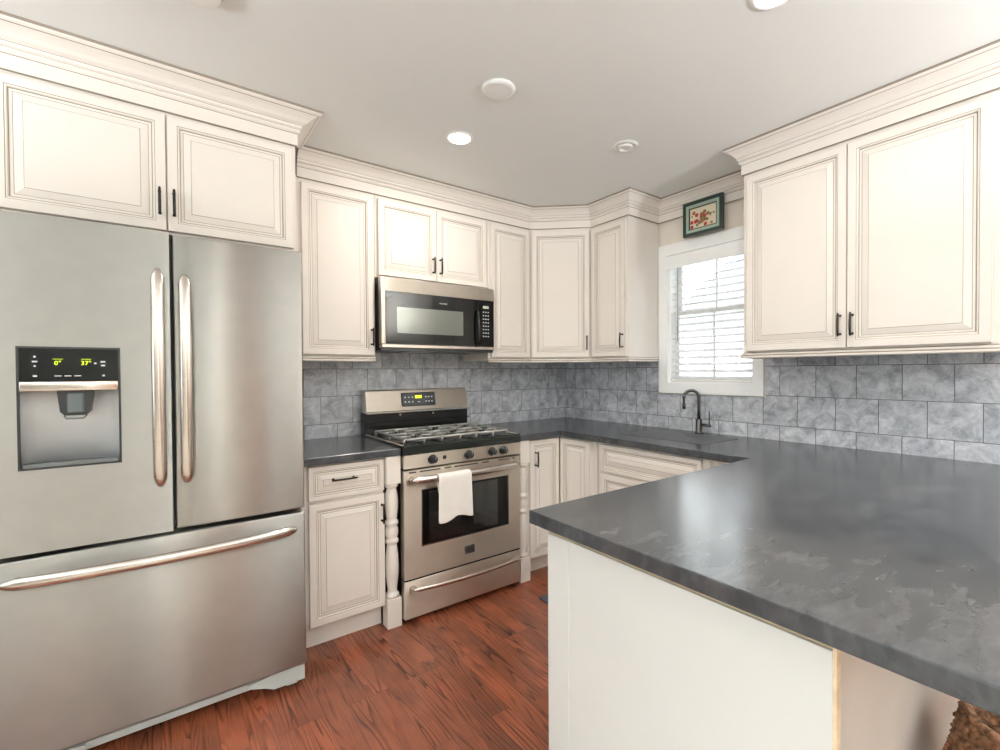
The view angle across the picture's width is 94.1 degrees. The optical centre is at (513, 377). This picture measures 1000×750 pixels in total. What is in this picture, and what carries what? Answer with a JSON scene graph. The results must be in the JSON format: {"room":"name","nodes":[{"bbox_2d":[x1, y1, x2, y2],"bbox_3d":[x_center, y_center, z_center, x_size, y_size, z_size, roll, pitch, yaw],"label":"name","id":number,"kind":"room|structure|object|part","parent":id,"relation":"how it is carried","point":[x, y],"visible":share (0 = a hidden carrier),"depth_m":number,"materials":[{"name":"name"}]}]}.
{"room":"kitchen","nodes":[
{"label":"kitchen","id":0,"kind":"room"},
{"bbox_2d":[295,175,559,464],"bbox_3d":[-1.830,0.065,2.318,5.820,2.440,0.114,-1,1,-37],"label":"wall","id":1,"kind":"structure","parent":0,"point":[295,175],"depth_m":3.41,"materials":[{"name":"paint"}]},
{"bbox_2d":[0,70,295,250],"bbox_3d":[-1.514,-0.781,2.015,0.934,0.462,0.710,-1,1,-37],"label":"upper cabinet","id":2,"kind":"object","parent":1,"relation":"attached to","point":[66,152],"visible":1,"depth_m":1.71,"materials":[{"name":"beige paint"}]},
{"bbox_3d":[-1.504,-0.774,1.636,0.454,0.437,0.019,-1,1,-37],"label":"door","id":3,"kind":"part","parent":2,"relation":"part of","materials":[{"name":"beige paint"}]},
{"bbox_3d":[-1.321,-0.660,1.739,0.013,0.102,0.035,-1,1,-37],"label":"handle","id":4,"kind":"part","parent":2,"relation":"part of","materials":[{"name":"brown metal"}]},
{"bbox_3d":[-1.286,-0.660,1.765,0.013,0.102,0.035,-1,1,-37],"label":"handle","id":5,"kind":"part","parent":2,"relation":"part of","materials":[{"name":"brown metal"}]},
{"bbox_3d":[-1.143,-0.780,1.906,0.441,0.437,0.019,-1,1,-37],"label":"door","id":6,"kind":"part","parent":2,"relation":"part of","materials":[{"name":"beige paint"}]},
{"bbox_2d":[295,177,375,361],"bbox_3d":[-1.046,-0.555,2.580,0.469,0.936,0.369,-1,1,-37],"label":"upper cabinet","id":7,"kind":"object","parent":1,"relation":"attached to","point":[335,224],"visible":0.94,"depth_m":2.48,"materials":[{"name":"beige paint"}]},
{"bbox_3d":[-0.963,-0.101,2.479,0.467,0.030,0.014,-1,1,-37],"label":"light rail","id":8,"kind":"part","parent":7,"relation":"part of","materials":[{"name":"beige paint"}]},
{"bbox_3d":[-0.778,-0.225,2.576,0.013,0.102,0.035,-1,1,-37],"label":"handle","id":9,"kind":"part","parent":7,"relation":"part of","materials":[{"name":"brown metal"}]},
{"bbox_2d":[374,195,486,288],"bbox_3d":[-0.556,-0.802,2.945,0.754,0.458,0.369,-1,1,-37],"label":"upper cabinet","id":10,"kind":"object","parent":1,"relation":"attached to","point":[412,241],"visible":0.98,"depth_m":2.80,"materials":[{"name":"beige paint"}]},
{"bbox_3d":[-0.618,-0.794,2.724,0.362,0.428,0.019,-1,1,-37],"label":"door","id":11,"kind":"part","parent":10,"relation":"part of","materials":[{"name":"beige paint"}]},
{"bbox_3d":[-0.475,-0.673,2.798,0.013,0.102,0.035,-1,1,-37],"label":"handle","id":12,"kind":"part","parent":10,"relation":"part of","materials":[{"name":"brown metal"}]},
{"bbox_2d":[375,276,493,353],"bbox_3d":[-0.535,-0.360,2.929,0.751,0.413,0.424,-1,1,-37],"label":"microwave","id":13,"kind":"object","parent":10,"relation":"attached to","point":[412,316],"visible":1,"depth_m":2.75,"materials":[{"name":"metal"}]},
{"bbox_3d":[-0.484,-0.525,2.764,0.640,0.079,0.040,-1,1,-37],"label":"trim","id":14,"kind":"part","parent":13,"relation":"part of","materials":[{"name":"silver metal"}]},
{"bbox_3d":[-0.473,-0.339,2.775,0.614,0.294,0.038,-1,1,-37],"label":"door","id":15,"kind":"part","parent":13,"relation":"part of","materials":[{"name":"black glass"}]},
{"bbox_3d":[-0.223,-0.311,2.921,0.035,0.223,0.017,0,1,44],"label":"handle","id":16,"kind":"part","parent":13,"relation":"part of","materials":[{"name":"black plastic"}]},
{"bbox_3d":[-0.182,-0.530,2.989,0.109,0.079,0.040,-1,1,-37],"label":"trim","id":17,"kind":"part","parent":13,"relation":"part of","materials":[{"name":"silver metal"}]},
{"bbox_3d":[-0.182,-0.344,2.993,0.109,0.294,0.038,-1,1,-37],"label":"control panel","id":18,"kind":"part","parent":13,"relation":"part of","materials":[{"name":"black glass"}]},
{"bbox_3d":[-0.326,-0.798,2.943,0.362,0.428,0.019,-1,1,-37],"label":"door","id":19,"kind":"part","parent":10,"relation":"part of","materials":[{"name":"beige paint"}]},
{"bbox_2d":[303,353,565,439],"bbox_3d":[-0.465,0.106,3.265,2.260,0.572,0.006,-1,1,-37],"label":"tiled wall","id":20,"kind":"structure","parent":1,"relation":"attached to","point":[495,392],"depth_m":3.20,"materials":[{"name":"grey tile"}]},
{"bbox_2d":[463,220,530,362],"bbox_3d":[-0.116,-0.571,3.299,0.362,0.936,0.334,-1,1,-37],"label":"upper cabinet","id":21,"kind":"object","parent":1,"relation":"attached to","point":[508,247],"visible":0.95,"depth_m":3.17,"materials":[{"name":"beige paint"}]},
{"bbox_3d":[-0.022,-0.116,3.184,0.360,0.030,0.014,-1,1,-37],"label":"light rail","id":22,"kind":"part","parent":21,"relation":"part of","materials":[{"name":"beige paint"}]},
{"bbox_3d":[-0.022,-0.577,3.172,0.326,0.880,0.019,-1,1,-37],"label":"door","id":23,"kind":"part","parent":21,"relation":"part of","materials":[{"name":"beige paint"}]},
{"bbox_2d":[296,145,743,229],"bbox_3d":[0.097,-1.104,2.862,2.502,0.139,0.828,0,1,-7],"label":"crown molding","id":24,"kind":"structure","parent":1,"relation":"attached to","point":[314,164],"depth_m":2.90,"materials":[{"name":"beige paint"}]},
{"bbox_2d":[530,228,591,362],"bbox_3d":[0.365,-0.576,3.481,0.640,0.936,0.619,-1,1,-37],"label":"upper cabinet","id":25,"kind":"object","parent":1,"relation":"attached to","point":[560,259],"visible":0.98,"depth_m":3.25,"materials":[{"name":"beige paint"}]},
{"bbox_3d":[0.334,-0.120,3.272,0.428,0.030,0.014,0,1,5],"label":"light rail","id":26,"kind":"part","parent":25,"relation":"part of","materials":[{"name":"beige paint"}]},
{"bbox_3d":[0.508,-0.241,3.221,0.013,0.102,0.035,0,1,5],"label":"handle","id":27,"kind":"part","parent":25,"relation":"part of","materials":[{"name":"brown metal"}]},
{"bbox_2d":[0,0,999,229],"bbox_3d":[0.171,-1.179,-0.384,5.820,0.100,6.820,-1,1,-37],"label":"ceiling","id":28,"kind":"structure","parent":0,"point":[688,81],"depth_m":1.73,"materials":[{"name":"paint"}]},
{"bbox_2d":[0,10,323,148],"bbox_3d":[-1.347,-1.082,1.865,1.031,0.139,0.360,-1,1,-37],"label":"crown molding","id":29,"kind":"structure","parent":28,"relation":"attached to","point":[30,48],"depth_m":1.71,"materials":[{"name":"beige paint"}]},
{"bbox_2d":[187,0,222,8],"bbox_3d":[-0.921,-1.128,1.362,0.124,0.037,0.124,-1,1,-37],"label":"smoke detector","id":30,"kind":"object","parent":28,"relation":"attached to","point":[207,4],"visible":1,"depth_m":1.39,"materials":[{"name":"plastic"}]},
{"bbox_2d":[446,131,472,144],"bbox_3d":[-0.263,-1.160,2.261,0.132,0.006,0.132,-1,1,-37],"label":"recessed light","id":31,"kind":"object","parent":28,"relation":"in","point":[455,137],"visible":1,"depth_m":2.25,"materials":[{"name":"white plastic"}]},
{"bbox_2d":[482,78,515,99],"bbox_3d":[-0.060,-1.152,1.866,0.136,0.013,0.136,-1,1,-37],"label":"ceiling speaker cover","id":32,"kind":"object","parent":28,"relation":"attached to","point":[495,88],"visible":1,"depth_m":1.85,"materials":[{"name":"white plastic"}]},
{"bbox_2d":[612,140,638,152],"bbox_3d":[0.563,-1.161,2.352,0.132,0.016,0.132,-1,1,-37],"label":"recessed light","id":33,"kind":"object","parent":28,"relation":"in","point":[623,146],"visible":1,"depth_m":2.34,"materials":[{"name":"white plastic"}]},
{"bbox_2d":[750,0,789,10],"bbox_3d":[0.786,-1.155,1.402,0.132,0.006,0.132,-1,1,-37],"label":"recessed light","id":34,"kind":"object","parent":28,"relation":"in","point":[761,5],"visible":1,"depth_m":1.44,"materials":[{"name":"white plastic"}]},
{"bbox_2d":[87,566,950,749],"bbox_3d":[0.186,1.351,-0.349,5.820,0.080,6.820,-1,1,-37],"label":"floor","id":35,"kind":"structure","parent":0,"point":[471,673],"depth_m":1.89,"materials":[{"name":"brown wood"}]},
{"bbox_2d":[0,210,305,749],"bbox_3d":[-1.438,0.388,1.944,0.896,1.800,0.887,-1,1,-37],"label":"refrigerator","id":36,"kind":"object","parent":35,"relation":"on","point":[152,518],"visible":1,"depth_m":1.59,"materials":[{"name":"silver metal"}]},
{"bbox_3d":[-1.429,-0.040,1.506,0.233,0.103,0.040,-1,1,-35],"label":"control panel","id":37,"kind":"part","parent":36,"relation":"part of","materials":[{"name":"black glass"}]},
{"bbox_3d":[-1.437,0.094,1.520,0.245,0.384,0.070,-1,1,-35],"label":"dispenser frame","id":38,"kind":"part","parent":36,"relation":"part of","materials":[{"name":"plastic"}]},
{"bbox_3d":[-1.417,0.020,1.542,0.457,1.052,0.080,-1,1,-35],"label":"door","id":39,"kind":"part","parent":36,"relation":"part of","materials":[{"name":"silver metal"}]},
{"bbox_3d":[-1.240,0.874,1.691,0.893,0.633,0.080,-1,1,-37],"label":"freezer drawer","id":40,"kind":"part","parent":36,"relation":"part of","materials":[{"name":"silver metal"}]},
{"bbox_3d":[-1.215,0.002,1.594,0.039,0.752,0.065,-1,1,-37],"label":"handle","id":41,"kind":"part","parent":36,"relation":"part of","materials":[{"name":"silver metal"}]},
{"bbox_3d":[-1.161,0.006,1.651,0.038,0.742,0.065,-1,1,-37],"label":"handle","id":42,"kind":"part","parent":36,"relation":"part of","materials":[{"name":"silver metal"}]},
{"bbox_3d":[-1.060,0.014,1.818,0.431,1.052,0.080,-1,1,-37],"label":"door","id":43,"kind":"part","parent":36,"relation":"part of","materials":[{"name":"silver metal"}]},
{"bbox_2d":[301,458,384,647],"bbox_3d":[-0.983,0.839,2.471,0.403,0.878,0.635,-1,1,-37],"label":"base cabinet","id":44,"kind":"object","parent":35,"relation":"on","point":[344,508],"visible":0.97,"depth_m":2.25,"materials":[{"name":"beige paint"}]},
{"bbox_3d":[-0.807,0.484,2.225,0.122,0.013,0.035,-1,1,-37],"label":"handle","id":45,"kind":"part","parent":44,"relation":"part of","materials":[{"name":"brown metal"}]},
{"bbox_3d":[-0.805,0.494,2.260,0.361,0.160,0.019,-1,1,-37],"label":"drawer","id":46,"kind":"part","parent":44,"relation":"part of","materials":[{"name":"beige paint"}]},
{"bbox_3d":[-0.803,0.875,2.265,0.361,0.574,0.019,-1,1,-37],"label":"door","id":47,"kind":"part","parent":44,"relation":"part of","materials":[{"name":"beige paint"}]},
{"bbox_2d":[304,435,400,466],"bbox_3d":[-0.962,0.381,2.490,0.488,0.036,0.641,-1,1,-37],"label":"countertop","id":48,"kind":"structure","parent":44,"relation":"on","point":[322,451],"depth_m":2.35,"materials":[{"name":"stone"}]},
{"bbox_3d":[-0.655,0.683,2.340,0.013,0.102,0.035,-1,1,-37],"label":"handle","id":49,"kind":"part","parent":44,"relation":"part of","materials":[{"name":"brown metal"}]},
{"bbox_2d":[383,456,401,629],"bbox_3d":[-0.627,0.838,2.397,0.076,0.877,0.070,-1,1,-37],"label":"turned post","id":50,"kind":"object","parent":35,"relation":"on","point":[392,610],"visible":0.97,"depth_m":2.37,"materials":[{"name":"beige paint"}]},
{"bbox_2d":[360,387,521,620],"bbox_3d":[-0.431,0.673,2.824,0.749,1.192,0.725,-1,1,-37],"label":"gas range","id":51,"kind":"object","parent":35,"relation":"on","point":[462,558],"visible":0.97,"depth_m":2.63,"materials":[{"name":"silver metal"}]},
{"bbox_3d":[-0.632,0.145,3.067,0.711,0.140,0.088,-1,1,-37],"label":"guard panel","id":52,"kind":"part","parent":51,"relation":"part of","materials":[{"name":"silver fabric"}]},
{"bbox_2d":[366,416,469,423],"bbox_3d":[-0.603,0.275,3.045,0.727,0.006,0.013,-1,1,-37],"label":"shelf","id":53,"kind":"object","parent":51,"relation":"attached to","point":[410,419],"depth_m":3.02,"materials":[{"name":"black metal"}]},
{"bbox_3d":[-0.617,0.140,3.032,0.236,0.087,0.020,-1,1,-37],"label":"display panel","id":54,"kind":"part","parent":51,"relation":"part of","materials":[{"name":"plastic"}]},
{"bbox_3d":[-0.528,0.340,2.591,0.134,0.018,0.134,-1,1,-37],"label":"burner","id":55,"kind":"part","parent":51,"relation":"part of","materials":[{"name":"black metal"}]},
{"bbox_3d":[-0.416,0.430,2.444,0.048,0.048,0.040,-1,1,-37],"label":"knob","id":56,"kind":"part","parent":51,"relation":"part of","materials":[{"name":"plastic"}]},
{"bbox_2d":[360,425,517,456],"bbox_3d":[-0.457,0.370,2.853,0.749,0.058,0.643,-1,1,-37],"label":"cooktop","id":57,"kind":"object","parent":51,"relation":"in","point":[478,442],"depth_m":2.61,"materials":[{"name":"metal"}]},
{"bbox_2d":[437,469,472,523],"bbox_3d":[-0.310,0.627,2.479,0.223,0.256,0.054,-1,1,-37],"label":"dish towel","id":58,"kind":"object","parent":51,"relation":"hanging from","point":[454,487],"visible":1,"depth_m":2.45,"materials":[{"name":"fabric"}]},
{"bbox_3d":[-0.273,0.755,2.616,0.743,0.561,0.048,-1,1,-37],"label":"oven door","id":59,"kind":"part","parent":51,"relation":"part of","materials":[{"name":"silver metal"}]},
{"bbox_3d":[-0.272,1.144,2.622,0.743,0.196,0.046,-1,1,-37],"label":"warming drawer","id":60,"kind":"part","parent":51,"relation":"part of","materials":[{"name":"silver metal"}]},
{"bbox_3d":[-0.273,0.429,2.608,0.743,0.070,0.056,-1,1,-37],"label":"control panel","id":61,"kind":"part","parent":51,"relation":"part of","materials":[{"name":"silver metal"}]},
{"bbox_3d":[-0.259,0.368,2.589,0.747,0.049,0.016,-1,1,-37],"label":"trim","id":62,"kind":"part","parent":51,"relation":"part of","materials":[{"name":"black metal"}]},
{"bbox_3d":[-0.237,0.520,2.563,0.700,0.038,0.077,-1,1,-37],"label":"handle","id":63,"kind":"part","parent":51,"relation":"part of","materials":[{"name":"silver metal"}]},
{"bbox_3d":[-0.257,0.728,2.603,0.568,0.302,0.012,-1,1,-37],"label":"window trim","id":64,"kind":"part","parent":51,"relation":"part of","materials":[{"name":"silver metal"}]},
{"bbox_3d":[-0.260,0.728,2.607,0.558,0.292,0.013,-1,1,-37],"label":"oven glass","id":65,"kind":"part","parent":51,"relation":"part of","materials":[{"name":"black glass"}]},
{"bbox_3d":[-0.232,1.082,2.576,0.705,0.024,0.073,-1,1,-37],"label":"handle","id":66,"kind":"part","parent":51,"relation":"part of","materials":[{"name":"silver metal"}]},
{"bbox_3d":[-0.239,0.427,2.577,0.048,0.048,0.040,-1,1,-37],"label":"knob","id":67,"kind":"part","parent":51,"relation":"part of","materials":[{"name":"plastic"}]},
{"bbox_3d":[-0.113,0.425,2.671,0.048,0.048,0.040,-1,1,-37],"label":"knob","id":68,"kind":"part","parent":51,"relation":"part of","materials":[{"name":"plastic"}]},
{"bbox_3d":[-0.051,0.424,2.718,0.048,0.048,0.040,-1,1,-37],"label":"knob","id":69,"kind":"part","parent":51,"relation":"part of","materials":[{"name":"plastic"}]},
{"bbox_2d":[516,440,529,582],"bbox_3d":[0.053,0.827,2.906,0.076,0.877,0.070,-1,1,-37],"label":"turned post","id":70,"kind":"object","parent":35,"relation":"on","point":[524,454],"visible":0.6,"depth_m":2.88,"materials":[{"name":"beige paint"}]},
{"bbox_2d":[526,437,559,570],"bbox_3d":[0.038,0.823,3.235,0.282,0.878,0.635,-1,1,-37],"label":"base cabinet","id":71,"kind":"object","parent":35,"relation":"on","point":[543,469],"visible":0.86,"depth_m":2.99,"materials":[{"name":"beige paint"}]},
{"bbox_3d":[0.149,0.517,2.941,0.013,0.102,0.035,-1,1,-37],"label":"handle","id":72,"kind":"part","parent":71,"relation":"part of","materials":[{"name":"brown metal"}]},
{"bbox_2d":[539,594,547,604],"bbox_3d":[0.488,1.264,2.438,0.360,0.010,0.750,-1,1,-30],"label":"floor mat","id":73,"kind":"object","parent":35,"relation":"on","point":[544,598],"visible":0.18,"depth_m":2.65,"materials":[{"name":"grey fabric"}]},
{"bbox_2d":[560,436,592,502],"bbox_3d":[0.633,0.820,3.166,0.620,0.878,0.295,-1,1,-37],"label":"base cabinet","id":74,"kind":"object","parent":35,"relation":"on","point":[576,455],"visible":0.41,"depth_m":2.96,"materials":[{"name":"beige paint"}]},
{"bbox_2d":[593,441,727,494],"bbox_3d":[0.994,0.825,2.654,0.655,0.878,0.950,-1,1,-37],"label":"base cabinet","id":75,"kind":"object","parent":35,"relation":"on","point":[615,467],"visible":0.21,"depth_m":2.60,"materials":[{"name":"beige paint"}]},
{"bbox_3d":[0.628,0.861,2.672,0.019,0.574,0.324,-1,1,-37],"label":"door","id":76,"kind":"part","parent":75,"relation":"part of","materials":[{"name":"beige paint"}]},
{"bbox_3d":[0.725,0.481,2.534,0.019,0.160,0.655,-1,1,-37],"label":"false drawer","id":77,"kind":"part","parent":75,"relation":"part of","materials":[{"name":"beige paint"}]},
{"bbox_2d":[548,531,959,749],"bbox_3d":[1.036,0.839,1.601,1.851,0.878,0.744,-1,1,-37],"label":"base cabinet","id":78,"kind":"object","parent":35,"relation":"on","point":[639,659],"visible":0.4,"depth_m":1.04,"materials":[{"name":"white wood"}]},
{"bbox_3d":[0.339,0.864,1.003,0.018,0.852,0.610,-1,1,-37],"label":"panel","id":79,"kind":"part","parent":78,"relation":"part of","materials":[{"name":"white wood"}]},
{"bbox_2d":[482,417,999,715],"bbox_3d":[0.570,0.376,2.189,1.897,0.036,2.959,-1,1,-37],"label":"countertop","id":80,"kind":"structure","parent":78,"relation":"on","point":[886,560],"depth_m":1.08,"materials":[{"name":"stone"}]},
{"bbox_2d":[621,429,737,444],"bbox_3d":[0.970,0.459,2.758,0.370,0.226,0.580,-1,1,-37],"label":"sink","id":81,"kind":"object","parent":80,"relation":"in","point":[652,429],"visible":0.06,"depth_m":2.58,"materials":[{"name":"silver metal"}]},
{"bbox_2d":[622,429,736,443],"bbox_3d":[0.969,0.353,2.756,0.336,0.016,0.546,-1,1,-37],"label":"sink cover","id":82,"kind":"object","parent":81,"relation":"on","point":[655,433],"visible":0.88,"depth_m":2.73,"materials":[{"name":"grey stone"}]},
{"bbox_2d":[682,389,710,432],"bbox_3d":[1.139,0.208,2.891,0.168,0.273,0.062,0,1,32],"label":"faucet","id":83,"kind":"object","parent":80,"relation":"on","point":[699,424],"visible":1,"depth_m":2.88,"materials":[{"name":"black metal"}]},
{"bbox_3d":[1.108,0.164,2.901,0.107,0.184,0.018,0,1,15],"label":"spout","id":84,"kind":"part","parent":83,"relation":"part of","materials":[{"name":"black metal"}]},
{"bbox_3d":[1.179,0.253,2.854,0.018,0.101,0.060,-1,1,-37],"label":"lever","id":85,"kind":"part","parent":83,"relation":"part of","materials":[{"name":"black metal"}]},
{"bbox_3d":[1.200,0.841,1.397,1.832,0.876,0.010,-1,1,-37],"label":"panel","id":86,"kind":"part","parent":78,"relation":"part of","materials":[{"name":"beige wood"}]},
{"bbox_2d":[946,700,999,749],"bbox_3d":[1.425,1.099,1.212,0.438,0.362,0.441,-1,1,-37],"label":"basket","id":87,"kind":"object","parent":35,"relation":"on","point":[973,727],"visible":0.77,"depth_m":1.29,"materials":[{"name":"brown wicker"}]},
{"bbox_2d":[592,89,997,396],"bbox_3d":[2.501,0.054,1.300,0.124,2.440,6.706,-1,1,-37],"label":"wall","id":88,"kind":"structure","parent":0,"point":[670,232],"depth_m":2.82,"materials":[{"name":"paint"}]},
{"bbox_2d":[591,215,658,361],"bbox_3d":[0.752,-0.574,3.193,0.372,0.936,0.334,-1,1,-37],"label":"upper cabinet","id":89,"kind":"object","parent":88,"relation":"attached to","point":[624,250],"visible":1,"depth_m":3.08,"materials":[{"name":"beige paint"}]},
{"bbox_3d":[0.634,-0.580,3.114,0.019,0.880,0.292,-1,1,-37],"label":"door","id":90,"kind":"part","parent":89,"relation":"part of","materials":[{"name":"beige paint"}]},
{"bbox_3d":[0.692,-0.239,2.999,0.035,0.102,0.013,-1,1,-37],"label":"handle","id":91,"kind":"part","parent":89,"relation":"part of","materials":[{"name":"brown metal"}]},
{"bbox_3d":[0.772,-0.122,3.212,0.329,0.030,0.333,-1,1,-37],"label":"light rail","id":92,"kind":"part","parent":89,"relation":"part of","materials":[{"name":"beige paint"}]},
{"bbox_2d":[658,226,764,395],"bbox_3d":[1.254,-0.390,2.938,0.145,0.987,0.694,-1,1,-37],"label":"window","id":93,"kind":"structure","parent":88,"relation":"in","point":[756,387],"depth_m":3.08,"materials":[{"name":"white paint"}]},
{"bbox_2d":[683,192,723,238],"bbox_3d":[1.163,-0.990,2.859,0.022,0.212,0.262,-1,1,-37],"label":"framed picture","id":94,"kind":"object","parent":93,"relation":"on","point":[705,215],"visible":1,"depth_m":2.85},
{"bbox_3d":[1.164,-0.990,2.860,0.017,0.172,0.222,-1,1,-37],"label":"frame","id":95,"kind":"part","parent":94,"relation":"part of","materials":[{"name":"wood"}]},
{"bbox_2d":[690,202,715,229],"bbox_3d":[1.166,-0.990,2.861,0.006,0.124,0.174,-1,1,-37],"label":"art print","id":96,"kind":"object","parent":94,"relation":"attached to","point":[702,215],"depth_m":2.86},
{"bbox_2d":[666,239,751,381],"bbox_3d":[1.217,-0.387,2.906,0.095,0.825,0.556,-1,1,-37],"label":"window blind","id":97,"kind":"object","parent":93,"relation":"attached to","point":[734,248],"visible":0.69,"depth_m":2.90,"materials":[{"name":"white paint"}]},
{"bbox_3d":[1.125,-0.370,3.065,0.051,0.765,0.002,-1,1,-37],"label":"ladder cord","id":98,"kind":"part","parent":97,"relation":"part of","materials":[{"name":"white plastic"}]},
{"bbox_3d":[1.238,0.019,2.924,0.040,0.013,0.534,-1,1,-37],"label":"rail","id":99,"kind":"part","parent":97,"relation":"part of","materials":[{"name":"white plastic"}]},
{"bbox_3d":[1.345,-0.367,2.772,0.051,0.765,0.002,-1,1,-37],"label":"ladder cord","id":100,"kind":"part","parent":97,"relation":"part of","materials":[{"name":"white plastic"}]},
{"bbox_3d":[1.296,-0.606,2.962,0.030,0.397,0.546,-1,1,-37],"label":"sash","id":101,"kind":"part","parent":93,"relation":"part of","materials":[{"name":"white plastic"}]},
{"bbox_3d":[1.274,-0.207,2.949,0.030,0.470,0.546,-1,1,-37],"label":"sash","id":102,"kind":"part","parent":93,"relation":"part of","materials":[{"name":"white plastic"}]},
{"bbox_2d":[566,352,999,464],"bbox_3d":[1.403,0.136,2.661,0.006,0.506,3.200,-1,1,-37],"label":"wall tiles","id":103,"kind":"structure","parent":88,"relation":"attached to","point":[947,405],"depth_m":2.33,"materials":[{"name":"grey tile"}]},
{"bbox_2d":[722,39,999,176],"bbox_3d":[1.556,-1.102,2.091,0.395,0.139,1.073,-1,1,-37],"label":"crown molding","id":104,"kind":"structure","parent":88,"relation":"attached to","point":[975,72],"depth_m":1.91,"materials":[{"name":"beige paint"}]},
{"bbox_2d":[740,89,999,358],"bbox_3d":[1.567,-0.564,2.105,0.372,0.936,0.948,-1,1,-37],"label":"upper cabinet","id":105,"kind":"object","parent":88,"relation":"attached to","point":[886,241],"visible":1,"depth_m":1.92,"materials":[{"name":"beige paint"}]},
{"bbox_3d":[1.320,-0.572,2.198,0.019,0.880,0.434,-1,1,-37],"label":"door","id":106,"kind":"part","parent":105,"relation":"part of","materials":[{"name":"beige paint"}]},
{"bbox_3d":[1.417,-0.230,2.031,0.035,0.102,0.013,-1,1,-37],"label":"handle","id":107,"kind":"part","parent":105,"relation":"part of","materials":[{"name":"brown metal"}]},
{"bbox_3d":[1.444,-0.230,1.994,0.035,0.102,0.013,-1,1,-37],"label":"handle","id":108,"kind":"part","parent":105,"relation":"part of","materials":[{"name":"brown metal"}]},
{"bbox_3d":[1.587,-0.111,2.124,0.329,0.030,0.948,-1,1,-37],"label":"light rail","id":109,"kind":"part","parent":105,"relation":"part of","materials":[{"name":"beige paint"}]},
{"bbox_3d":[1.585,-0.569,1.845,0.019,0.880,0.442,-1,1,-37],"label":"door","id":110,"kind":"part","parent":105,"relation":"part of","materials":[{"name":"beige paint"}]},
{"label":"outside","id":111,"kind":"structure","parent":0,"visible":0},
{"bbox_2d":[682,254,751,375],"bbox_3d":[7.718,-0.731,9.471,6.100,5.720,7.350,-1,1,-37],"label":"neighbor house","id":112,"kind":"structure","parent":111,"point":[737,257],"depth_m":9.35,"materials":[{"name":"white"}]}
]}

